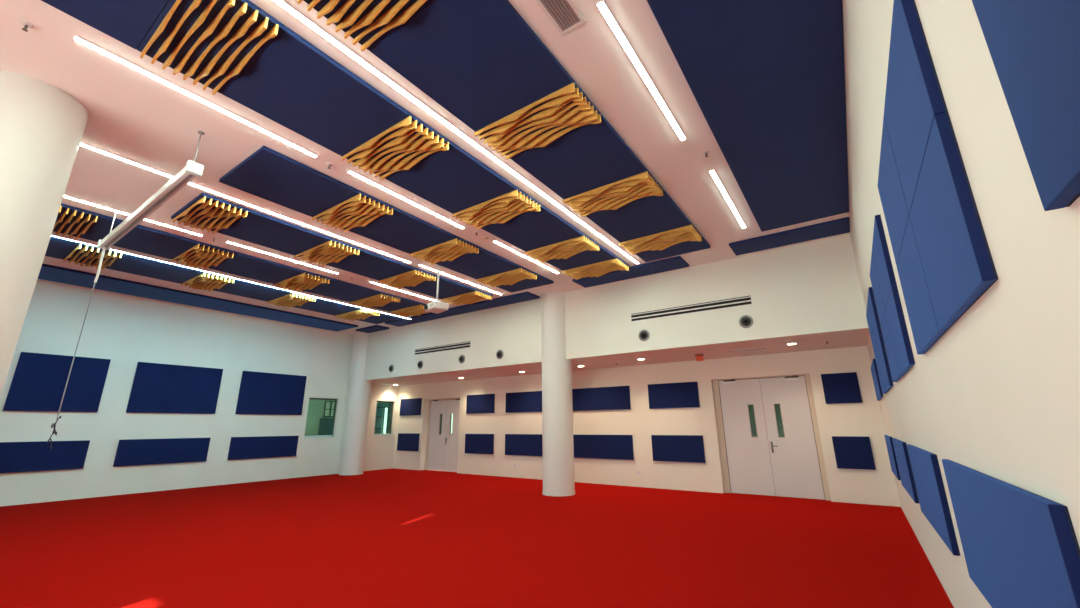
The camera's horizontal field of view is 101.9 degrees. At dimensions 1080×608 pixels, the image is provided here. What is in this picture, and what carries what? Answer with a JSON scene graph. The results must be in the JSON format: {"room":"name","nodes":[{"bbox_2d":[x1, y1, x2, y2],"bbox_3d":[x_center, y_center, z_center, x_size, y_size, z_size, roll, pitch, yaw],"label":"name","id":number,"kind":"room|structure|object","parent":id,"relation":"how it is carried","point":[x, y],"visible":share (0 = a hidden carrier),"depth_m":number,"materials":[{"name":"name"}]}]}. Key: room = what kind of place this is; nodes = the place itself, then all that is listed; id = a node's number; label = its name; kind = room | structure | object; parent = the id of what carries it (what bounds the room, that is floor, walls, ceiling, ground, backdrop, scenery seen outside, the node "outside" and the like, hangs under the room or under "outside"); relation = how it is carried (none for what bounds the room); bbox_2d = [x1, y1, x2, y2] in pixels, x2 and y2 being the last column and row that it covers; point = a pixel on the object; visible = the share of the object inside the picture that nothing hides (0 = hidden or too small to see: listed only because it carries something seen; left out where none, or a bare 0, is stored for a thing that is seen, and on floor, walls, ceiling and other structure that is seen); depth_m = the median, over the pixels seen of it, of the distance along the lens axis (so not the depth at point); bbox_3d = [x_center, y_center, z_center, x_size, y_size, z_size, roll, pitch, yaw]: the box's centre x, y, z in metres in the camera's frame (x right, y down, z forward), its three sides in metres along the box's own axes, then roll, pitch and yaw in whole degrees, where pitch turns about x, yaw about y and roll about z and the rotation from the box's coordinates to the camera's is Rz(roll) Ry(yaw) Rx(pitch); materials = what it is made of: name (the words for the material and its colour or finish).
{"room":"studio","nodes":[
{"label":"studio","id":0,"kind":"room"},
{"bbox_2d":[0,280,398,505],"bbox_3d":[-9.758,2.279,11.143,0.220,4.683,15.100,-11,-19,33],"label":"wall","id":1,"kind":"structure","parent":0,"point":[126,330],"depth_m":11.28,"materials":[{"name":"paint"}]},
{"bbox_2d":[0,440,89,472],"bbox_3d":[-11.166,3.031,8.571,0.060,0.600,3.300,-11,-19,33],"label":"wall panel","id":2,"kind":"object","parent":1,"relation":"attached to","point":[38,455],"visible":1,"depth_m":9.32,"materials":[{"name":"blue fabric"}]},
{"bbox_2d":[3,352,110,411],"bbox_3d":[-10.637,1.758,9.726,0.060,1.218,1.415,-11,-19,33],"label":"wall panel","id":3,"kind":"object","parent":1,"relation":"attached to","point":[39,380],"visible":1,"depth_m":9.65,"materials":[{"name":"blue fabric"}]},
{"bbox_2d":[113,438,209,466],"bbox_3d":[-9.409,3.692,11.003,0.060,0.600,1.835,-11,-19,33],"label":"wall panel","id":4,"kind":"object","parent":1,"relation":"attached to","point":[130,452],"visible":1,"depth_m":10.91,"materials":[{"name":"blue fabric"}]},
{"bbox_2d":[126,362,222,413],"bbox_3d":[-9.419,2.216,11.412,0.060,1.218,1.835,-11,-19,33],"label":"wall panel","id":5,"kind":"object","parent":1,"relation":"attached to","point":[156,387],"visible":1,"depth_m":11.31,"materials":[{"name":"blue fabric"}]},
{"bbox_2d":[227,436,298,459],"bbox_3d":[-8.065,4.198,12.863,0.060,0.600,1.845,-11,-19,33],"label":"wall panel","id":6,"kind":"object","parent":1,"relation":"attached to","point":[262,446],"visible":1,"depth_m":12.78,"materials":[{"name":"blue fabric"}]},
{"bbox_2d":[235,371,306,414],"bbox_3d":[-8.075,2.722,13.272,0.060,1.218,1.845,-11,-19,33],"label":"wall panel","id":7,"kind":"object","parent":1,"relation":"attached to","point":[262,393],"visible":1,"depth_m":13.19,"materials":[{"name":"blue fabric"}]},
{"bbox_2d":[304,399,390,435],"bbox_3d":[-7.355,4.814,17.019,3.100,2.900,8.400,-11,-19,33],"label":"wall","id":8,"kind":"structure","parent":0,"point":[315,412],"depth_m":17.38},
{"bbox_2d":[0,0,849,334],"bbox_3d":[-3.611,-1.236,7.658,15.246,0.150,15.100,-11,-19,33],"label":"ceiling","id":9,"kind":"structure","parent":0,"point":[134,116],"depth_m":4.96,"materials":[{"name":"paint"}]},
{"bbox_2d":[45,236,77,258],"bbox_3d":[-8.839,-1.066,7.762,1.340,0.052,0.718,-11,-19,33],"label":"ceiling panel","id":10,"kind":"object","parent":9,"relation":"attached to","point":[57,247],"visible":0.32,"depth_m":7.86,"materials":[{"name":"blue fabric"}]},
{"bbox_2d":[52,203,102,239],"bbox_3d":[-7.470,-1.270,6.864,1.340,0.155,0.635,-11,-19,33],"label":"wave baffle","id":11,"kind":"object","parent":9,"relation":"attached to","point":[71,220],"visible":0.59,"depth_m":6.82,"materials":[{"name":"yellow wood"}]},
{"bbox_2d":[62,242,125,269],"bbox_3d":[-8.451,-0.870,8.286,1.360,0.155,0.635,-11,-19,33],"label":"wave baffle","id":12,"kind":"object","parent":9,"relation":"attached to","point":[81,253],"visible":0.92,"depth_m":8.19,"materials":[{"name":"yellow wood"}]},
{"bbox_2d":[41,0,168,48],"bbox_3d":[-3.318,-2.438,2.943,1.240,0.052,1.241,-11,-19,33],"label":"ceiling panel","id":13,"kind":"object","parent":9,"relation":"attached to","point":[128,22],"visible":1,"depth_m":3.44,"materials":[{"name":"blue fabric"}]},
{"bbox_2d":[82,215,196,258],"bbox_3d":[-6.941,-1.121,7.610,1.320,0.052,1.211,-11,-19,33],"label":"ceiling panel","id":14,"kind":"object","parent":9,"relation":"attached to","point":[143,239],"visible":0.9,"depth_m":7.55,"materials":[{"name":"blue fabric"}]},
{"bbox_2d":[97,131,204,250],"bbox_3d":[-5.198,-1.383,5.774,3.630,0.549,0.144,-11,-19,33],"label":"projection screen","id":15,"kind":"object","parent":9,"relation":"hanging from","point":[192,169],"visible":1,"depth_m":5.33,"materials":[{"name":"metal"}]},
{"bbox_2d":[47,247,105,449],"bbox_3d":[-6.601,0.555,6.261,0.103,2.919,0.072,-11,-19,33],"label":"cable","id":16,"kind":"object","parent":15,"relation":"hanging from","point":[53,426],"visible":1,"depth_m":6.25,"materials":[{"name":"metal"}]},
{"bbox_2d":[107,253,202,282],"bbox_3d":[-7.922,-0.721,9.032,1.340,0.052,1.211,-11,-19,33],"label":"ceiling panel","id":17,"kind":"object","parent":9,"relation":"attached to","point":[128,263],"visible":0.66,"depth_m":8.97,"materials":[{"name":"blue fabric"}]},
{"bbox_2d":[73,35,317,157],"bbox_3d":[-3.323,-2.020,4.517,0.062,0.018,2.092,-11,-19,33],"label":"recessed light","id":18,"kind":"object","parent":9,"relation":"in","point":[76,38],"visible":1,"depth_m":4.28,"materials":[{"name":"white"}]},
{"bbox_2d":[38,263,357,330],"bbox_3d":[-9.168,-0.212,10.838,1.230,0.052,9.580,-11,-19,33],"label":"panel","id":19,"kind":"object","parent":9,"relation":"attached to","point":[47,272],"visible":1,"depth_m":10.91,"materials":[{"name":"blue fabric"}]},
{"bbox_2d":[171,241,236,269],"bbox_3d":[-6.411,-0.872,8.328,1.340,0.155,0.635,-11,-19,33],"label":"wave baffle","id":20,"kind":"object","parent":9,"relation":"attached to","point":[201,254],"visible":1,"depth_m":8.19,"materials":[{"name":"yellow wood"}]},
{"bbox_2d":[180,271,236,291],"bbox_3d":[-7.393,-0.472,9.750,1.360,0.155,0.635,-11,-19,33],"label":"wave baffle","id":21,"kind":"object","parent":9,"relation":"attached to","point":[203,280],"visible":1,"depth_m":9.62,"materials":[{"name":"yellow wood"}]},
{"bbox_2d":[137,0,285,94],"bbox_3d":[-2.780,-2.186,3.674,1.260,0.155,0.635,-11,-19,33],"label":"wave baffle","id":22,"kind":"object","parent":9,"relation":"attached to","point":[212,43],"visible":0.99,"depth_m":3.64,"materials":[{"name":"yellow wood"}]},
{"bbox_2d":[171,192,251,233],"bbox_3d":[-5.053,-1.329,6.713,1.250,0.155,0.635,-11,-19,33],"label":"wave baffle","id":23,"kind":"object","parent":9,"relation":"attached to","point":[205,211],"visible":1,"depth_m":6.59,"materials":[{"name":"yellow wood"}]},
{"bbox_2d":[51,231,411,318],"bbox_3d":[-6.210,-0.451,9.998,0.046,0.080,8.142,-11,-19,33],"label":"linear light","id":24,"kind":"object","parent":9,"relation":"attached to","point":[80,240],"visible":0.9,"depth_m":9.12,"materials":[{"name":"white"}]},
{"bbox_2d":[213,279,291,300],"bbox_3d":[-6.870,-0.325,10.488,1.340,0.052,1.191,-11,-19,33],"label":"ceiling panel","id":25,"kind":"object","parent":9,"relation":"attached to","point":[242,288],"visible":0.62,"depth_m":10.42,"materials":[{"name":"blue fabric"}]},
{"bbox_2d":[209,252,302,283],"bbox_3d":[-5.874,-0.720,9.086,1.320,0.052,1.241,-11,-19,33],"label":"ceiling panel","id":26,"kind":"object","parent":9,"relation":"attached to","point":[244,265],"visible":0.88,"depth_m":8.99,"materials":[{"name":"blue fabric"}]},
{"bbox_2d":[218,210,328,254],"bbox_3d":[-4.518,-1.177,7.466,1.230,0.052,1.231,-11,-19,33],"label":"ceiling panel","id":27,"kind":"object","parent":9,"relation":"attached to","point":[258,228],"visible":0.9,"depth_m":7.38,"materials":[{"name":"blue fabric"}]},
{"bbox_2d":[219,146,357,215],"bbox_3d":[-3.392,-1.605,5.950,1.240,0.052,1.228,-11,-19,33],"label":"ceiling panel","id":28,"kind":"object","parent":9,"relation":"attached to","point":[268,174],"visible":1,"depth_m":5.83,"materials":[{"name":"blue fabric"}]},
{"bbox_2d":[267,292,316,307],"bbox_3d":[-6.346,-0.078,11.199,1.360,0.155,0.635,-11,-19,33],"label":"wave baffle","id":29,"kind":"object","parent":9,"relation":"attached to","point":[291,299],"visible":0.99,"depth_m":11.05,"materials":[{"name":"yellow wood"}]},
{"bbox_2d":[188,182,411,262],"bbox_3d":[-3.650,-1.235,7.344,0.089,0.018,3.693,-11,-19,33],"label":"recessed light","id":30,"kind":"object","parent":9,"relation":"in","point":[190,183],"depth_m":6.93,"materials":[{"name":"white"}]},
{"bbox_2d":[273,270,331,291],"bbox_3d":[-5.336,-0.468,9.816,1.340,0.155,0.635,-11,-19,33],"label":"wave baffle","id":31,"kind":"object","parent":9,"relation":"attached to","point":[305,280],"visible":1,"depth_m":9.66,"materials":[{"name":"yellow wood"}]},
{"bbox_2d":[222,27,406,154],"bbox_3d":[-2.246,-2.034,4.428,1.240,0.052,1.231,-11,-19,33],"label":"ceiling panel","id":32,"kind":"object","parent":9,"relation":"attached to","point":[294,84],"visible":0.9,"depth_m":4.30,"materials":[{"name":"blue fabric"}]},
{"bbox_2d":[292,298,360,314],"bbox_3d":[-5.812,0.073,11.952,1.340,0.052,1.231,-11,-19,33],"label":"ceiling panel","id":33,"kind":"object","parent":9,"relation":"attached to","point":[321,305],"visible":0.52,"depth_m":11.93,"materials":[{"name":"blue fabric"}]},
{"bbox_2d":[294,237,361,265],"bbox_3d":[-3.983,-0.927,8.193,1.250,0.155,0.635,-11,-19,33],"label":"wave baffle","id":34,"kind":"object","parent":9,"relation":"attached to","point":[331,250],"visible":0.99,"depth_m":8.05,"materials":[{"name":"yellow wood"}]},
{"bbox_2d":[301,278,379,301],"bbox_3d":[-4.796,-0.314,10.578,1.320,0.052,1.251,-11,-19,33],"label":"ceiling panel","id":35,"kind":"object","parent":9,"relation":"attached to","point":[336,289],"visible":0.84,"depth_m":10.52,"materials":[{"name":"blue fabric"}]},
{"bbox_2d":[311,190,395,231],"bbox_3d":[-2.858,-1.355,6.675,1.260,0.155,0.635,-11,-19,33],"label":"wave baffle","id":36,"kind":"object","parent":9,"relation":"attached to","point":[361,208],"visible":1,"depth_m":6.55,"materials":[{"name":"yellow wood"}]},
{"bbox_2d":[297,0,432,51],"bbox_3d":[-1.148,-2.331,3.191,1.275,0.155,0.635,-11,-19,33],"label":"wave baffle","id":37,"kind":"object","parent":9,"relation":"attached to","point":[368,22],"visible":1,"depth_m":3.42,"materials":[{"name":"yellow wood"}]},
{"bbox_2d":[326,249,413,279],"bbox_3d":[-3.454,-0.777,8.939,1.230,0.052,1.211,-11,-19,33],"label":"ceiling panel","id":38,"kind":"object","parent":9,"relation":"attached to","point":[368,264],"visible":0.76,"depth_m":8.85,"materials":[{"name":"blue fabric"}]},
{"bbox_2d":[350,292,401,307],"bbox_3d":[-4.255,-0.061,11.312,1.340,0.155,0.635,-11,-19,33],"label":"wave baffle","id":39,"kind":"object","parent":9,"relation":"attached to","point":[381,299],"visible":1,"depth_m":11.14,"materials":[{"name":"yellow wood"}]},
{"bbox_2d":[340,111,451,179],"bbox_3d":[-1.710,-1.784,5.154,1.260,0.155,0.635,-11,-19,33],"label":"wave baffle","id":40,"kind":"object","parent":9,"relation":"attached to","point":[408,140],"visible":1,"depth_m":5.04,"materials":[{"name":"yellow wood"}]},
{"bbox_2d":[348,208,454,252],"bbox_3d":[-2.323,-1.203,7.429,1.240,0.052,1.231,-11,-19,33],"label":"ceiling panel","id":41,"kind":"object","parent":9,"relation":"attached to","point":[403,231],"visible":0.86,"depth_m":7.35,"materials":[{"name":"blue fabric"}]},
{"bbox_2d":[347,170,464,228],"bbox_3d":[-1.871,-1.488,6.475,0.062,0.018,2.082,-11,-19,33],"label":"recessed light","id":42,"kind":"object","parent":9,"relation":"in","point":[349,171],"visible":1,"depth_m":6.29,"materials":[{"name":"white"}]},
{"bbox_2d":[378,267,437,288],"bbox_3d":[-2.925,-0.529,9.657,1.250,0.155,0.635,-11,-19,33],"label":"wave baffle","id":43,"kind":"object","parent":9,"relation":"attached to","point":[416,276],"visible":1,"depth_m":9.51,"materials":[{"name":"yellow wood"}]},
{"bbox_2d":[402,276,475,298],"bbox_3d":[-2.396,-0.379,10.403,1.230,0.052,1.211,-11,-19,33],"label":"ceiling panel","id":44,"kind":"object","parent":9,"relation":"attached to","point":[447,287],"visible":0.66,"depth_m":10.35,"materials":[{"name":"blue fabric"}]},
{"bbox_2d":[409,235,479,264],"bbox_3d":[-1.788,-0.952,8.155,1.260,0.155,0.635,-11,-19,33],"label":"wave baffle","id":45,"kind":"object","parent":9,"relation":"attached to","point":[449,250],"visible":1,"depth_m":8.02,"materials":[{"name":"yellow wood"}]},
{"bbox_2d":[385,142,514,212],"bbox_3d":[-1.187,-1.636,5.892,1.240,0.052,1.191,-11,-19,33],"label":"ceiling panel","id":46,"kind":"object","parent":9,"relation":"attached to","point":[453,180],"visible":0.86,"depth_m":5.80,"materials":[{"name":"blue fabric"}]},
{"bbox_2d":[272,0,638,263],"bbox_3d":[-1.224,-2.042,4.490,0.062,0.018,11.242,-11,-19,33],"label":"recessed light","id":47,"kind":"object","parent":9,"relation":"in","point":[282,3],"visible":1,"depth_m":4.46,"materials":[{"name":"white"}]},
{"bbox_2d":[385,291,539,326],"bbox_3d":[-2.461,0.215,12.546,5.620,0.052,0.540,-11,-19,33],"label":"panel","id":48,"kind":"object","parent":9,"relation":"attached to","point":[524,296],"visible":0.86,"depth_m":12.13,"materials":[{"name":"blue fabric"}]},
{"bbox_2d":[441,289,492,305],"bbox_3d":[-1.867,-0.131,11.122,1.250,0.155,0.635,-11,-19,33],"label":"wave baffle","id":49,"kind":"object","parent":9,"relation":"attached to","point":[472,297],"visible":1,"depth_m":10.97,"materials":[{"name":"yellow wood"}]},
{"bbox_2d":[370,0,570,129],"bbox_3d":[-0.593,-2.172,3.972,1.255,0.052,1.301,-11,-19,33],"label":"ceiling panel","id":50,"kind":"object","parent":9,"relation":"attached to","point":[480,61],"visible":0.88,"depth_m":3.88,"materials":[{"name":"blue fabric"}]},
{"bbox_2d":[435,247,519,278],"bbox_3d":[-1.262,-0.804,8.897,1.240,0.052,1.201,-11,-19,33],"label":"ceiling panel","id":51,"kind":"object","parent":9,"relation":"attached to","point":[484,263],"visible":0.76,"depth_m":8.83,"materials":[{"name":"blue fabric"}]},
{"bbox_2d":[452,186,541,228],"bbox_3d":[-0.664,-1.390,6.603,1.260,0.155,0.635,-11,-19,33],"label":"wave baffle","id":52,"kind":"object","parent":9,"relation":"attached to","point":[501,208],"visible":1,"depth_m":6.47,"materials":[{"name":"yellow wood"}]},
{"bbox_2d":[476,266,537,286],"bbox_3d":[-0.736,-0.556,9.612,1.260,0.155,0.635,-11,-19,33],"label":"wave baffle","id":53,"kind":"object","parent":9,"relation":"attached to","point":[510,277],"visible":0.98,"depth_m":9.46,"materials":[{"name":"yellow wood"}]},
{"bbox_2d":[496,274,553,292],"bbox_3d":[-0.372,-0.469,10.129,1.240,0.052,0.633,-11,-19,33],"label":"ceiling panel","id":54,"kind":"object","parent":9,"relation":"attached to","point":[541,280],"visible":0.8,"depth_m":10.11,"materials":[{"name":"blue fabric"}]},
{"bbox_2d":[481,205,582,250],"bbox_3d":[-0.129,-1.238,7.356,1.240,0.052,1.231,-11,-19,33],"label":"ceiling panel","id":55,"kind":"object","parent":9,"relation":"attached to","point":[529,230],"visible":0.78,"depth_m":7.29,"materials":[{"name":"blue fabric"}]},
{"bbox_2d":[474,77,601,159],"bbox_3d":[-0.038,-1.914,4.726,1.275,0.155,0.635,-11,-19,33],"label":"wave baffle","id":56,"kind":"object","parent":9,"relation":"attached to","point":[566,108],"visible":1,"depth_m":4.62,"materials":[{"name":"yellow wood"}]},
{"bbox_2d":[535,0,585,35],"bbox_3d":[-0.194,-2.468,2.984,0.230,0.014,1.660,-11,-19,33],"label":"ceiling vent","id":57,"kind":"object","parent":9,"relation":"in","point":[564,15],"visible":1,"depth_m":3.51,"materials":[{"name":"grey metal"}]},
{"bbox_2d":[525,233,599,262],"bbox_3d":[0.406,-0.988,8.083,1.260,0.155,0.635,-11,-19,33],"label":"wave baffle","id":58,"kind":"object","parent":9,"relation":"attached to","point":[564,249],"visible":1,"depth_m":7.94,"materials":[{"name":"yellow wood"}]},
{"bbox_2d":[510,115,645,197],"bbox_3d":[0.491,-1.764,5.472,1.255,0.052,1.211,-11,-19,33],"label":"ceiling panel","id":59,"kind":"object","parent":9,"relation":"attached to","point":[589,156],"visible":0.82,"depth_m":5.39,"materials":[{"name":"blue fabric"}]},
{"bbox_2d":[546,245,615,269],"bbox_3d":[0.777,-0.897,8.611,1.240,0.052,0.661,-11,-19,33],"label":"ceiling panel","id":60,"kind":"object","parent":9,"relation":"attached to","point":[585,257],"visible":0.76,"depth_m":8.60,"materials":[{"name":"blue fabric"}]},
{"bbox_2d":[562,256,628,279],"bbox_3d":[1.149,-0.708,9.112,1.260,0.155,0.635,-11,-19,33],"label":"wave baffle","id":61,"kind":"object","parent":9,"relation":"attached to","point":[597,269],"visible":1,"depth_m":8.97,"materials":[{"name":"yellow wood"}]},
{"bbox_2d":[563,167,662,216],"bbox_3d":[1.020,-1.516,6.191,1.275,0.155,0.635,-11,-19,33],"label":"wave baffle","id":62,"kind":"object","parent":9,"relation":"attached to","point":[613,195],"visible":1,"depth_m":6.07,"materials":[{"name":"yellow wood"}]},
{"bbox_2d":[572,256,688,287],"bbox_3d":[1.904,-0.664,9.480,2.450,0.052,0.600,-11,-19,33],"label":"panel","id":63,"kind":"object","parent":9,"relation":"attached to","point":[677,262],"visible":0.94,"depth_m":9.31,"materials":[{"name":"blue fabric"}]},
{"bbox_2d":[586,189,689,241],"bbox_3d":[1.566,-1.360,6.960,1.255,0.052,1.271,-11,-19,33],"label":"ceiling panel","id":64,"kind":"object","parent":9,"relation":"attached to","point":[643,216],"visible":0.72,"depth_m":6.90,"materials":[{"name":"blue fabric"}]},
{"bbox_2d":[596,0,685,140],"bbox_3d":[1.064,-2.126,4.244,0.062,0.018,2.092,-11,-19,33],"label":"recessed light","id":65,"kind":"object","parent":9,"relation":"in","point":[603,8],"visible":1,"depth_m":4.00,"materials":[{"name":"white"}]},
{"bbox_2d":[620,222,701,254],"bbox_3d":[2.113,-1.105,7.702,1.275,0.155,0.635,-11,-19,33],"label":"wave baffle","id":66,"kind":"object","parent":9,"relation":"attached to","point":[662,240],"visible":1,"depth_m":7.57,"materials":[{"name":"yellow wood"}]},
{"bbox_2d":[636,235,710,261],"bbox_3d":[2.465,-1.022,8.204,1.255,0.052,0.593,-11,-19,33],"label":"ceiling panel","id":67,"kind":"object","parent":9,"relation":"attached to","point":[688,246],"visible":0.78,"depth_m":8.19,"materials":[{"name":"blue fabric"}]},
{"bbox_2d":[647,0,848,231],"bbox_3d":[1.095,-2.532,2.714,1.231,0.052,11.060,-11,-19,33],"label":"ceiling panel","id":68,"kind":"object","parent":9,"relation":"attached to","point":[766,77],"visible":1,"depth_m":4.28,"materials":[{"name":"blue fabric"}]},
{"bbox_2d":[729,217,849,255],"bbox_3d":[4.365,-1.164,7.737,1.821,0.052,0.600,-11,-19,33],"label":"panel","id":69,"kind":"object","parent":9,"relation":"attached to","point":[838,226],"visible":1,"depth_m":7.63,"materials":[{"name":"blue fabric"}]},
{"bbox_2d":[0,468,953,607],"bbox_3d":[-3.579,3.422,6.368,15.246,0.150,15.100,-11,-19,33],"label":"floor","id":70,"kind":"structure","parent":0,"point":[393,537],"depth_m":5.51,"materials":[{"name":"red carpet"}]},
{"bbox_2d":[0,70,88,395],"bbox_3d":[-5.005,0.200,3.752,0.746,4.683,0.746,-11,-19,33],"label":"round column","id":71,"kind":"structure","parent":70,"relation":"on","point":[42,126],"depth_m":4.02,"materials":[{"name":"white paint"}]},
{"bbox_2d":[339,332,371,474],"bbox_3d":[-6.199,3.315,14.973,0.736,4.683,0.736,-11,-19,33],"label":"round column","id":72,"kind":"structure","parent":70,"relation":"on","point":[359,390],"depth_m":14.61,"materials":[{"name":"white paint"}]},
{"bbox_2d":[541,292,574,495],"bbox_3d":[0.410,2.046,10.556,0.740,4.683,0.740,-11,-19,33],"label":"round column","id":73,"kind":"structure","parent":70,"relation":"on","point":[557,407],"depth_m":10.18,"materials":[{"name":"white paint"}]},
{"bbox_2d":[349,235,868,385],"bbox_3d":[0.037,1.010,12.456,14.806,1.666,2.365,-11,-19,33],"label":"bulkhead","id":74,"kind":"structure","parent":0,"point":[809,295],"depth_m":9.47,"materials":[{"name":"paint"}]},
{"bbox_2d":[414,341,470,354],"bbox_3d":[-2.935,1.314,13.014,2.380,0.190,0.020,-11,-19,33],"label":"louvres","id":75,"kind":"object","parent":74,"relation":"attached to","point":[466,344],"visible":1,"depth_m":12.97,"materials":[{"name":"metal"}]},
{"bbox_2d":[630,295,751,321],"bbox_3d":[3.023,0.110,9.036,2.470,0.190,0.020,-11,-19,33],"label":"louvres","id":76,"kind":"object","parent":74,"relation":"attached to","point":[742,300],"visible":1,"depth_m":8.96,"materials":[{"name":"metal"}]},
{"bbox_2d":[393,346,900,506],"bbox_3d":[0.700,3.510,12.727,14.806,3.017,0.340,-11,-19,33],"label":"wall","id":77,"kind":"structure","parent":0,"point":[878,486],"depth_m":10.96,"materials":[{"name":"paint"}]},
{"bbox_2d":[397,433,419,450],"bbox_3d":[-4.836,5.061,16.060,1.150,0.610,0.050,-11,-19,33],"label":"wall panel","id":78,"kind":"object","parent":77,"relation":"attached to","point":[406,441],"visible":1,"depth_m":16.02,"materials":[{"name":"blue fabric"}]},
{"bbox_2d":[399,398,421,415],"bbox_3d":[-4.844,3.851,16.395,1.150,0.610,0.050,-11,-19,33],"label":"wall panel","id":79,"kind":"object","parent":77,"relation":"attached to","point":[412,406],"visible":1,"depth_m":16.35,"materials":[{"name":"blue fabric"}]},
{"bbox_2d":[424,398,459,471],"bbox_3d":[-3.375,4.583,15.439,1.840,2.450,0.167,-11,-19,33],"label":"door","id":80,"kind":"structure","parent":77,"relation":"in","point":[441,454],"depth_m":15.51,"materials":[{"name":"paint"}]},
{"bbox_2d":[465,434,493,453],"bbox_3d":[-1.965,4.508,14.135,1.210,0.610,0.050,-11,-19,33],"label":"wall panel","id":81,"kind":"object","parent":77,"relation":"attached to","point":[474,443],"visible":1,"depth_m":14.09,"materials":[{"name":"blue fabric"}]},
{"bbox_2d":[466,394,494,413],"bbox_3d":[-1.973,3.299,14.470,1.210,0.610,0.050,-11,-19,33],"label":"wall panel","id":82,"kind":"object","parent":77,"relation":"attached to","point":[481,403],"visible":1,"depth_m":14.43,"materials":[{"name":"blue fabric"}]},
{"bbox_2d":[505,391,541,412],"bbox_3d":[-0.325,2.981,13.365,1.830,0.610,0.050,-11,-19,33],"label":"wall panel","id":83,"kind":"object","parent":77,"relation":"attached to","point":[531,401],"visible":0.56,"depth_m":13.44,"materials":[{"name":"blue fabric"}]},
{"bbox_2d":[505,434,542,455],"bbox_3d":[-0.316,4.191,13.030,1.830,0.610,0.050,-11,-19,33],"label":"wall panel","id":84,"kind":"object","parent":77,"relation":"attached to","point":[515,444],"visible":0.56,"depth_m":13.11,"materials":[{"name":"blue fabric"}]},
{"bbox_2d":[572,386,630,410],"bbox_3d":[1.623,2.606,12.059,1.820,0.610,0.050,-11,-19,33],"label":"wall panel","id":85,"kind":"object","parent":77,"relation":"attached to","point":[616,397],"visible":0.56,"depth_m":11.98,"materials":[{"name":"blue fabric"}]},
{"bbox_2d":[573,435,633,459],"bbox_3d":[1.632,3.816,11.725,1.820,0.610,0.050,-11,-19,33],"label":"wall panel","id":86,"kind":"object","parent":77,"relation":"attached to","point":[620,447],"visible":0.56,"depth_m":11.64,"materials":[{"name":"blue fabric"}]},
{"bbox_2d":[648,382,699,408],"bbox_3d":[3.311,2.281,10.928,1.255,0.610,0.050,-11,-19,33],"label":"wall panel","id":87,"kind":"object","parent":77,"relation":"attached to","point":[683,394],"visible":1,"depth_m":10.88,"materials":[{"name":"blue fabric"}]},
{"bbox_2d":[651,435,705,462],"bbox_3d":[3.320,3.491,10.593,1.255,0.610,0.050,-11,-19,33],"label":"wall panel","id":88,"kind":"object","parent":77,"relation":"attached to","point":[672,448],"visible":1,"depth_m":10.55,"materials":[{"name":"blue fabric"}]},
{"bbox_2d":[713,374,830,500],"bbox_3d":[5.022,2.899,9.716,2.040,2.530,0.167,-11,-19,33],"label":"door","id":89,"kind":"structure","parent":77,"relation":"in","point":[793,464],"depth_m":9.68,"materials":[{"name":"paint"}]},
{"bbox_2d":[821,372,861,403],"bbox_3d":[6.184,1.728,9.003,0.620,0.610,0.050,-11,-19,33],"label":"wall panel","id":90,"kind":"object","parent":77,"relation":"attached to","point":[838,388],"visible":1,"depth_m":8.98,"materials":[{"name":"blue fabric"}]},
{"bbox_2d":[832,436,875,469],"bbox_3d":[6.192,2.938,8.668,0.620,0.610,0.050,-11,-19,33],"label":"wall panel","id":91,"kind":"object","parent":77,"relation":"attached to","point":[851,452],"visible":1,"depth_m":8.64,"materials":[{"name":"blue fabric"}]},
{"bbox_2d":[842,0,1079,607],"bbox_3d":[2.567,-0.093,2.882,0.220,4.683,15.100,-11,-19,33],"label":"wall","id":92,"kind":"structure","parent":0,"point":[997,395],"depth_m":1.41,"materials":[{"name":"paint"}]},
{"bbox_2d":[866,287,893,393],"bbox_3d":[4.655,0.571,6.038,0.036,1.217,1.827,-11,-19,33],"label":"wall panel","id":93,"kind":"object","parent":92,"relation":"attached to","point":[879,349],"visible":1,"depth_m":5.61,"materials":[{"name":"blue fabric"}]},
{"bbox_2d":[870,215,914,381],"bbox_3d":[3.285,0.055,4.143,0.036,1.217,1.837,-11,-19,33],"label":"wall panel","id":94,"kind":"object","parent":92,"relation":"attached to","point":[898,347],"visible":1,"depth_m":3.74,"materials":[{"name":"blue fabric"}]},
{"bbox_2d":[892,438,918,502],"bbox_3d":[4.665,2.079,5.621,0.036,0.640,1.830,-11,-19,33],"label":"wall panel","id":95,"kind":"object","parent":92,"relation":"attached to","point":[900,447],"visible":1,"depth_m":5.19,"materials":[{"name":"blue fabric"}]},
{"bbox_2d":[907,444,959,555],"bbox_3d":[3.295,1.564,3.725,0.036,0.640,1.840,-11,-19,33],"label":"wall panel","id":96,"kind":"object","parent":92,"relation":"attached to","point":[932,497],"visible":1,"depth_m":3.31,"materials":[{"name":"blue fabric"}]},
{"bbox_2d":[878,0,997,354],"bbox_3d":[1.911,-0.462,2.241,0.036,1.217,1.842,-11,-19,33],"label":"wall panel","id":97,"kind":"object","parent":92,"relation":"attached to","point":[943,257],"visible":1,"depth_m":1.79,"materials":[{"name":"blue fabric"}]},
{"bbox_2d":[942,459,1079,607],"bbox_3d":[1.933,1.051,1.839,0.036,0.640,1.885,-11,-19,33],"label":"wall panel","id":98,"kind":"object","parent":92,"relation":"attached to","point":[1021,549],"visible":1,"depth_m":1.56,"materials":[{"name":"blue fabric"}]},
{"bbox_2d":[972,0,1079,210],"bbox_3d":[0.538,-0.978,0.341,0.036,1.217,1.832,-11,-19,33],"label":"wall panel","id":99,"kind":"object","parent":92,"relation":"attached to","point":[1033,45],"visible":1,"depth_m":0.84,"materials":[{"name":"blue fabric"}]},
{"bbox_3d":[-7.304,6.252,16.591,3.000,0.100,8.200,-11,-19,33],"label":"floor","id":100,"kind":"structure","parent":0,"visible":0},
{"bbox_2d":[374,403,390,433],"bbox_3d":[-6.962,5.729,19.581,0.400,2.500,1.800,-11,-19,33],"label":"shelf unit","id":101,"kind":"object","parent":100,"relation":"on","point":[380,408],"visible":0.16,"depth_m":19.60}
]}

